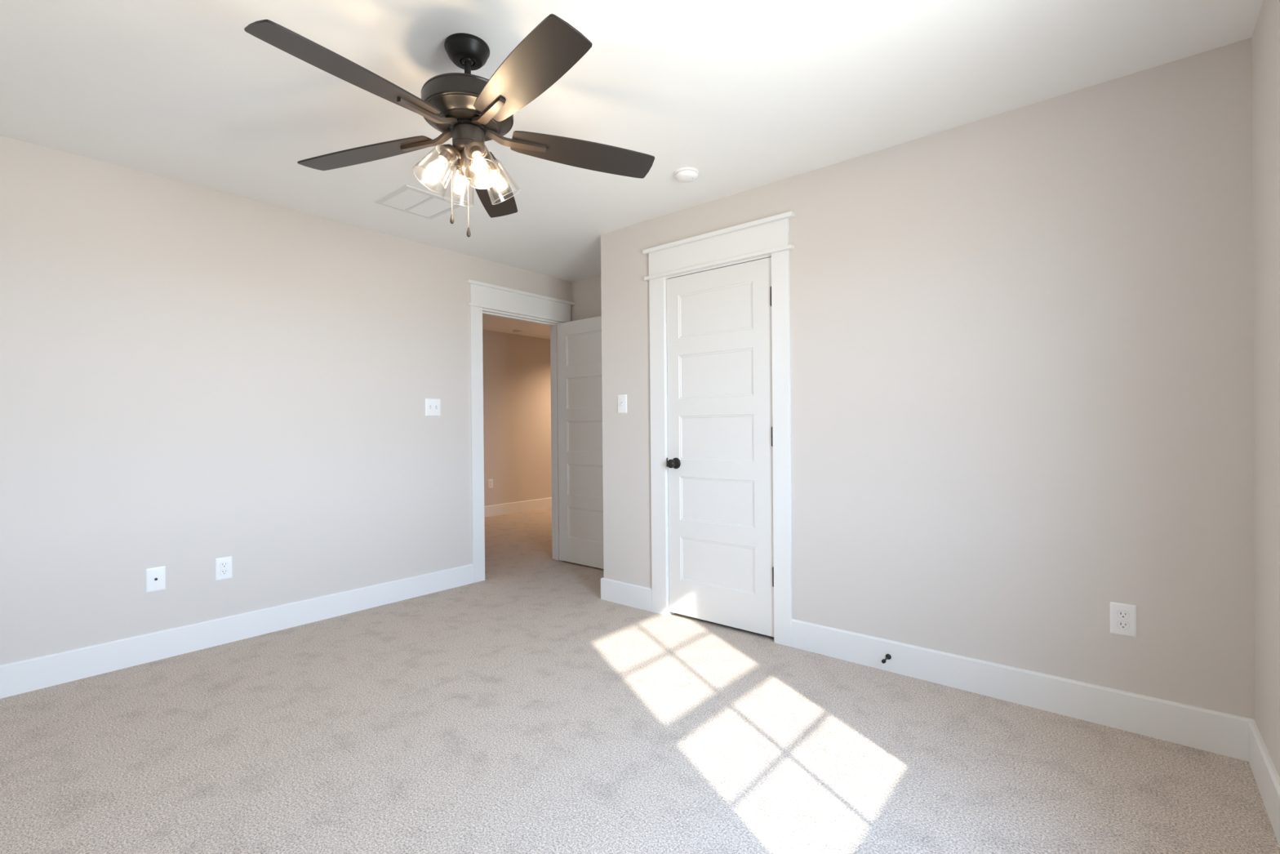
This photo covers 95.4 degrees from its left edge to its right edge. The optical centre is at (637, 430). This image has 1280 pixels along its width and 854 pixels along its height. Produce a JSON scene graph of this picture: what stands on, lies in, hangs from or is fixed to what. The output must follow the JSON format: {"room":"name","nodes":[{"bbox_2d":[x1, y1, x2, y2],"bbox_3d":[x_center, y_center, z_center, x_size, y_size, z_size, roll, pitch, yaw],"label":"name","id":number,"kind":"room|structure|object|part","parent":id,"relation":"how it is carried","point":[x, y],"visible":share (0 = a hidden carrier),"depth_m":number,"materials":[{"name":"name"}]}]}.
{"room":"empty bedroom","nodes":[
{"label":"empty bedroom","id":0,"kind":"room"},
{"bbox_2d":[0,135,571,664],"bbox_3d":[-0.512,-0.094,5.311,0.115,2.440,8.800,0,0,40],"label":"wall","id":1,"kind":"structure","parent":0,"point":[192,376],"depth_m":3.10,"materials":[{"name":"grey paint"}]},
{"bbox_2d":[145,565,165,592],"bbox_3d":[-2.419,0.749,2.930,0.014,0.120,0.078,0,0,40],"label":"jack plate","id":2,"kind":"object","parent":1,"relation":"attached to","point":[155,577],"visible":1,"depth_m":2.93,"materials":[{"name":"white plastic"}]},
{"bbox_2d":[215,555,232,580],"bbox_3d":[-2.235,0.746,3.154,0.008,0.120,0.077,0,0,40],"label":"wall outlet","id":3,"kind":"object","parent":1,"relation":"attached to","point":[224,566],"visible":1,"depth_m":3.15,"materials":[{"name":"white plastic"}]},
{"bbox_2d":[220,568,227,574],"bbox_3d":[-2.233,0.766,3.152,0.002,0.027,0.034,0,0,40],"label":"receptacle","id":4,"kind":"object","parent":3,"relation":"attached to","point":[223,571],"depth_m":3.15,"materials":[{"name":"white plastic"}]},
{"bbox_2d":[220,561,227,567],"bbox_3d":[-2.233,0.727,3.152,0.003,0.029,0.036,0,0,40],"label":"receptacle","id":5,"kind":"object","parent":3,"relation":"attached to","point":[223,564],"depth_m":3.15,"materials":[{"name":"white plastic"}]},
{"bbox_2d":[0,563,473,698],"bbox_3d":[-2.221,1.079,3.164,0.015,0.143,3.092,0,0,40],"label":"baseboard","id":6,"kind":"structure","parent":1,"relation":"attached to","point":[19,677],"depth_m":3.08,"materials":[{"name":"white paint"}]},
{"bbox_2d":[425,398,440,416],"bbox_3d":[-1.434,-0.163,4.107,0.018,0.122,0.117,0,0,40],"label":"light switch","id":7,"kind":"object","parent":1,"relation":"attached to","point":[433,406],"visible":1,"depth_m":4.11,"materials":[{"name":"white plastic"}]},
{"bbox_2d":[465,279,574,582],"bbox_3d":[-0.952,0.007,4.766,0.175,2.250,1.074,0,0,40],"label":"door frame","id":8,"kind":"structure","parent":1,"relation":"attached to","point":[482,295],"depth_m":4.45,"materials":[{"name":"white paint"}]},
{"bbox_3d":[-1.202,0.104,4.382,0.018,2.064,0.103,0,0,40],"label":"casing leg","id":9,"kind":"part","parent":8,"relation":"part of","materials":[{"name":"white paint"}]},
{"bbox_2d":[557,315,603,568],"bbox_3d":[-0.364,0.098,4.771,0.800,2.030,0.174,0,0,40],"label":"door","id":10,"kind":"structure","parent":1,"relation":"in","point":[579,341],"depth_m":4.84,"materials":[{"name":"white paint"}]},
{"bbox_2d":[482,329,551,506],"bbox_3d":[-1.942,-0.093,7.749,0.120,2.440,6.900,0,0,40],"label":"wall","id":11,"kind":"structure","parent":0,"point":[517,380],"depth_m":8.00,"materials":[{"name":"beige paint"}]},
{"bbox_2d":[488,479,493,488],"bbox_3d":[-1.927,0.703,7.662,0.008,0.120,0.077,0,0,40],"label":"wall outlet","id":12,"kind":"object","parent":11,"relation":"attached to","point":[490,481],"visible":1,"depth_m":7.66,"materials":[{"name":"white plastic"}]},
{"bbox_2d":[484,497,551,517],"bbox_3d":[-1.880,1.055,7.711,0.015,0.143,6.700,0,0,40],"label":"baseboard","id":13,"kind":"structure","parent":11,"relation":"attached to","point":[532,504],"depth_m":7.98,"materials":[{"name":"white paint"}]},
{"bbox_2d":[571,274,601,320],"bbox_3d":[1.026,-0.101,3.884,4.075,2.440,0.115,0,0,40],"label":"wall","id":14,"kind":"structure","parent":0,"point":[586,296],"depth_m":5.02,"materials":[{"name":"grey paint"}]},
{"bbox_2d":[0,0,1263,339],"bbox_3d":[0.075,-1.367,4.804,7.005,0.100,8.800,0,0,40],"label":"ceiling","id":15,"kind":"structure","parent":0,"point":[746,95],"depth_m":2.19,"materials":[{"name":"white paint"}]},
{"bbox_2d":[373,184,464,219],"bbox_3d":[-1.241,-1.295,3.327,0.356,0.008,0.356,0,0,40],"label":"ceiling vent","id":16,"kind":"object","parent":15,"relation":"in","point":[407,198],"visible":0.99,"depth_m":3.31,"materials":[{"name":"white metal"}]},
{"bbox_2d":[244,13,654,237],"bbox_3d":[-0.582,-0.979,1.955,1.288,0.637,1.271,0,0,40],"label":"ceiling fan","id":17,"kind":"object","parent":15,"relation":"hanging from","point":[472,110],"visible":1,"depth_m":1.90,"materials":[{"name":"brown wood"}]},
{"bbox_3d":[-0.800,-1.006,1.651,0.138,0.039,0.523,0,0,34],"label":"blade","id":18,"kind":"part","parent":17,"relation":"part of","materials":[{"name":"brown wood"}]},
{"bbox_3d":[-0.968,-0.995,2.099,0.523,0.053,0.138,0,0,15],"label":"blade","id":19,"kind":"part","parent":17,"relation":"part of","materials":[{"name":"brown wood"}]},
{"bbox_3d":[-0.673,-0.869,1.933,0.113,0.150,0.140,0,0,40],"label":"lamp shade","id":20,"kind":"part","parent":17,"relation":"part of","materials":[{"name":"clear glass"}]},
{"bbox_3d":[-0.664,-0.873,1.933,0.039,0.059,0.047,0,0,40],"label":"light bulb","id":21,"kind":"part","parent":17,"relation":"part of","materials":[{"name":"white glass"}]},
{"bbox_3d":[-0.627,-0.926,1.960,0.060,0.064,0.083,0,0,40],"label":"light arm","id":22,"kind":"part","parent":17,"relation":"part of","materials":[{"name":"brown metal"}]},
{"bbox_3d":[-0.633,-0.857,2.007,0.017,0.234,0.006,0,0,15],"label":"pull chain","id":23,"kind":"part","parent":17,"relation":"part of","materials":[{"name":"gold metal"}]},
{"bbox_3d":[-0.633,-0.870,2.090,0.140,0.150,0.113,0,0,40],"label":"lamp shade","id":24,"kind":"part","parent":17,"relation":"part of","materials":[{"name":"clear glass"}]},
{"bbox_3d":[-0.606,-0.927,2.043,0.083,0.064,0.060,0,0,40],"label":"light arm","id":25,"kind":"part","parent":17,"relation":"part of","materials":[{"name":"brown metal"}]},
{"bbox_3d":[-0.633,-0.874,2.081,0.047,0.059,0.039,0,0,40],"label":"light bulb","id":26,"kind":"part","parent":17,"relation":"part of","materials":[{"name":"white glass"}]},
{"bbox_3d":[-0.577,-0.773,1.992,0.003,0.169,0.003,0,0,40],"label":"pull chain","id":27,"kind":"part","parent":17,"relation":"part of","materials":[{"name":"gold metal"}]},
{"bbox_3d":[-0.544,-0.927,1.939,0.083,0.064,0.060,0,0,40],"label":"light arm","id":28,"kind":"part","parent":17,"relation":"part of","materials":[{"name":"brown metal"}]},
{"bbox_3d":[-0.516,-0.874,1.902,0.047,0.059,0.039,0,0,40],"label":"light bulb","id":29,"kind":"part","parent":17,"relation":"part of","materials":[{"name":"white glass"}]},
{"bbox_3d":[-0.516,-0.871,1.893,0.140,0.150,0.113,0,0,40],"label":"lamp shade","id":30,"kind":"part","parent":17,"relation":"part of","materials":[{"name":"clear glass"}]},
{"bbox_3d":[-0.523,-0.928,2.022,0.060,0.064,0.083,0,0,40],"label":"light arm","id":31,"kind":"part","parent":17,"relation":"part of","materials":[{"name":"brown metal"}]},
{"bbox_3d":[-0.594,-0.996,2.397,0.137,0.061,0.523,-1,0,-3],"label":"blade","id":32,"kind":"part","parent":17,"relation":"part of","materials":[{"name":"brown wood"}]},
{"bbox_3d":[-0.485,-0.875,2.050,0.039,0.059,0.047,0,0,40],"label":"light bulb","id":33,"kind":"part","parent":17,"relation":"part of","materials":[{"name":"white glass"}]},
{"bbox_3d":[-0.476,-0.872,2.050,0.113,0.150,0.140,0,0,40],"label":"lamp shade","id":34,"kind":"part","parent":17,"relation":"part of","materials":[{"name":"clear glass"}]},
{"bbox_3d":[-0.322,-1.014,1.672,0.137,0.039,0.523,-1,0,-38],"label":"blade","id":35,"kind":"part","parent":17,"relation":"part of","materials":[{"name":"brown wood"}]},
{"bbox_3d":[-0.194,-1.007,2.133,0.523,0.051,0.137,-1,0,-21],"label":"blade","id":36,"kind":"part","parent":17,"relation":"part of","materials":[{"name":"brown wood"}]},
{"bbox_2d":[512,329,522,333],"bbox_3d":[-1.579,-1.298,7.691,0.124,0.035,0.124,0,0,40],"label":"smoke detector","id":37,"kind":"object","parent":15,"relation":"attached to","point":[517,331],"visible":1,"depth_m":7.65,"materials":[{"name":"white plastic"}]},
{"bbox_2d":[674,167,698,182],"bbox_3d":[0.250,-1.292,2.961,0.124,0.035,0.124,0,0,40],"label":"smoke detector","id":38,"kind":"object","parent":15,"relation":"attached to","point":[685,175],"visible":1,"depth_m":2.93,"materials":[{"name":"white plastic"}]},
{"bbox_2d":[0,507,1279,853],"bbox_3d":[0.097,1.173,4.816,7.005,0.100,8.800,0,0,40],"label":"floor","id":39,"kind":"structure","parent":0,"point":[521,708],"depth_m":2.05,"materials":[{"name":"carpet"}]},
{"bbox_2d":[600,37,1253,719],"bbox_3d":[0.959,-0.096,2.979,3.015,2.440,0.115,0,0,40],"label":"wall","id":40,"kind":"structure","parent":0,"point":[1021,340],"depth_m":2.37,"materials":[{"name":"grey paint"}]},
{"bbox_2d":[617,394,626,413],"bbox_3d":[-0.102,-0.172,3.780,0.080,0.122,0.018,0,0,40],"label":"light switch","id":41,"kind":"object","parent":40,"relation":"attached to","point":[621,398],"visible":1,"depth_m":3.78,"materials":[{"name":"white plastic"}]},
{"bbox_2d":[602,577,652,611],"bbox_3d":[-0.065,1.058,3.766,0.426,0.143,0.015,0,0,40],"label":"baseboard","id":42,"kind":"structure","parent":40,"relation":"attached to","point":[629,594],"depth_m":3.75,"materials":[{"name":"white paint"}]},
{"bbox_2d":[642,211,795,646],"bbox_3d":[0.472,0.003,3.360,0.986,2.247,0.157,0,0,40],"label":"door frame","id":43,"kind":"structure","parent":40,"relation":"attached to","point":[770,235],"depth_m":3.19,"materials":[{"name":"white paint"}]},
{"bbox_3d":[0.132,0.098,3.587,0.112,2.061,0.018,0,0,40],"label":"casing leg","id":44,"kind":"part","parent":43,"relation":"part of","materials":[{"name":"white paint"}]},
{"bbox_3d":[0.760,0.095,3.061,0.097,2.061,0.018,0,0,40],"label":"casing leg","id":45,"kind":"part","parent":43,"relation":"part of","materials":[{"name":"white paint"}]},
{"bbox_2d":[666,257,773,636],"bbox_3d":[0.445,0.092,3.317,0.721,2.026,0.104,0,0,40],"label":"door","id":46,"kind":"structure","parent":40,"relation":"in","point":[719,461],"depth_m":3.31,"materials":[{"name":"white paint"}]},
{"bbox_3d":[0.206,0.198,3.482,0.053,0.053,0.050,0,0,40],"label":"knob","id":47,"kind":"part","parent":46,"relation":"part of","materials":[{"name":"black metal"}]},
{"bbox_2d":[791,618,1254,761],"bbox_3d":[1.444,1.051,2.501,1.665,0.143,0.015,0,0,40],"label":"baseboard","id":48,"kind":"structure","parent":40,"relation":"attached to","point":[1225,734],"depth_m":2.34,"materials":[{"name":"white paint"}]},
{"bbox_2d":[881,653,891,663],"bbox_3d":[1.147,1.055,2.688,0.025,0.025,0.080,0,0,40],"label":"door stop","id":49,"kind":"object","parent":48,"relation":"attached to","point":[888,656],"visible":1,"depth_m":2.70,"materials":[{"name":"black metal"}]},
{"bbox_2d":[1110,601,1137,637],"bbox_3d":[1.822,0.709,2.185,0.077,0.120,0.008,0,0,40],"label":"wall outlet","id":50,"kind":"object","parent":40,"relation":"attached to","point":[1122,615],"visible":1,"depth_m":2.18,"materials":[{"name":"white plastic"}]},
{"bbox_2d":[1116,620,1129,629],"bbox_3d":[1.821,0.729,2.183,0.036,0.029,0.001,0,0,40],"label":"receptacle","id":51,"kind":"object","parent":50,"relation":"attached to","point":[1121,624],"depth_m":2.18,"materials":[{"name":"white plastic"}]},
{"bbox_2d":[1116,610,1129,618],"bbox_3d":[1.821,0.690,2.183,0.036,0.029,0.001,0,0,40],"label":"receptacle","id":52,"kind":"object","parent":50,"relation":"attached to","point":[1120,614],"depth_m":2.18,"materials":[{"name":"white plastic"}]},
{"bbox_2d":[1251,0,1279,777],"bbox_3d":[1.284,-0.089,0.903,0.150,2.440,4.352,0,0,40],"label":"wall","id":53,"kind":"structure","parent":0,"point":[1265,38],"depth_m":1.77,"materials":[{"name":"grey paint"}]},
{"bbox_2d":[1248,720,1279,846],"bbox_3d":[0.990,1.063,0.674,0.015,0.143,3.370,0,0,40],"label":"baseboard","id":54,"kind":"structure","parent":53,"relation":"attached to","point":[1266,776],"depth_m":1.74,"materials":[{"name":"white paint"}]},
{"bbox_3d":[0.084,-0.094,4.193,0.115,2.440,0.622,0,0,40],"label":"wall","id":55,"kind":"structure","parent":0,"visible":0},
{"bbox_2d":[600,577,604,599],"bbox_3d":[-0.002,1.055,4.184,0.015,0.143,0.737,0,0,40],"label":"baseboard","id":56,"kind":"structure","parent":55,"relation":"attached to","point":[602,577],"depth_m":3.90,"materials":[{"name":"white paint"}]}
]}

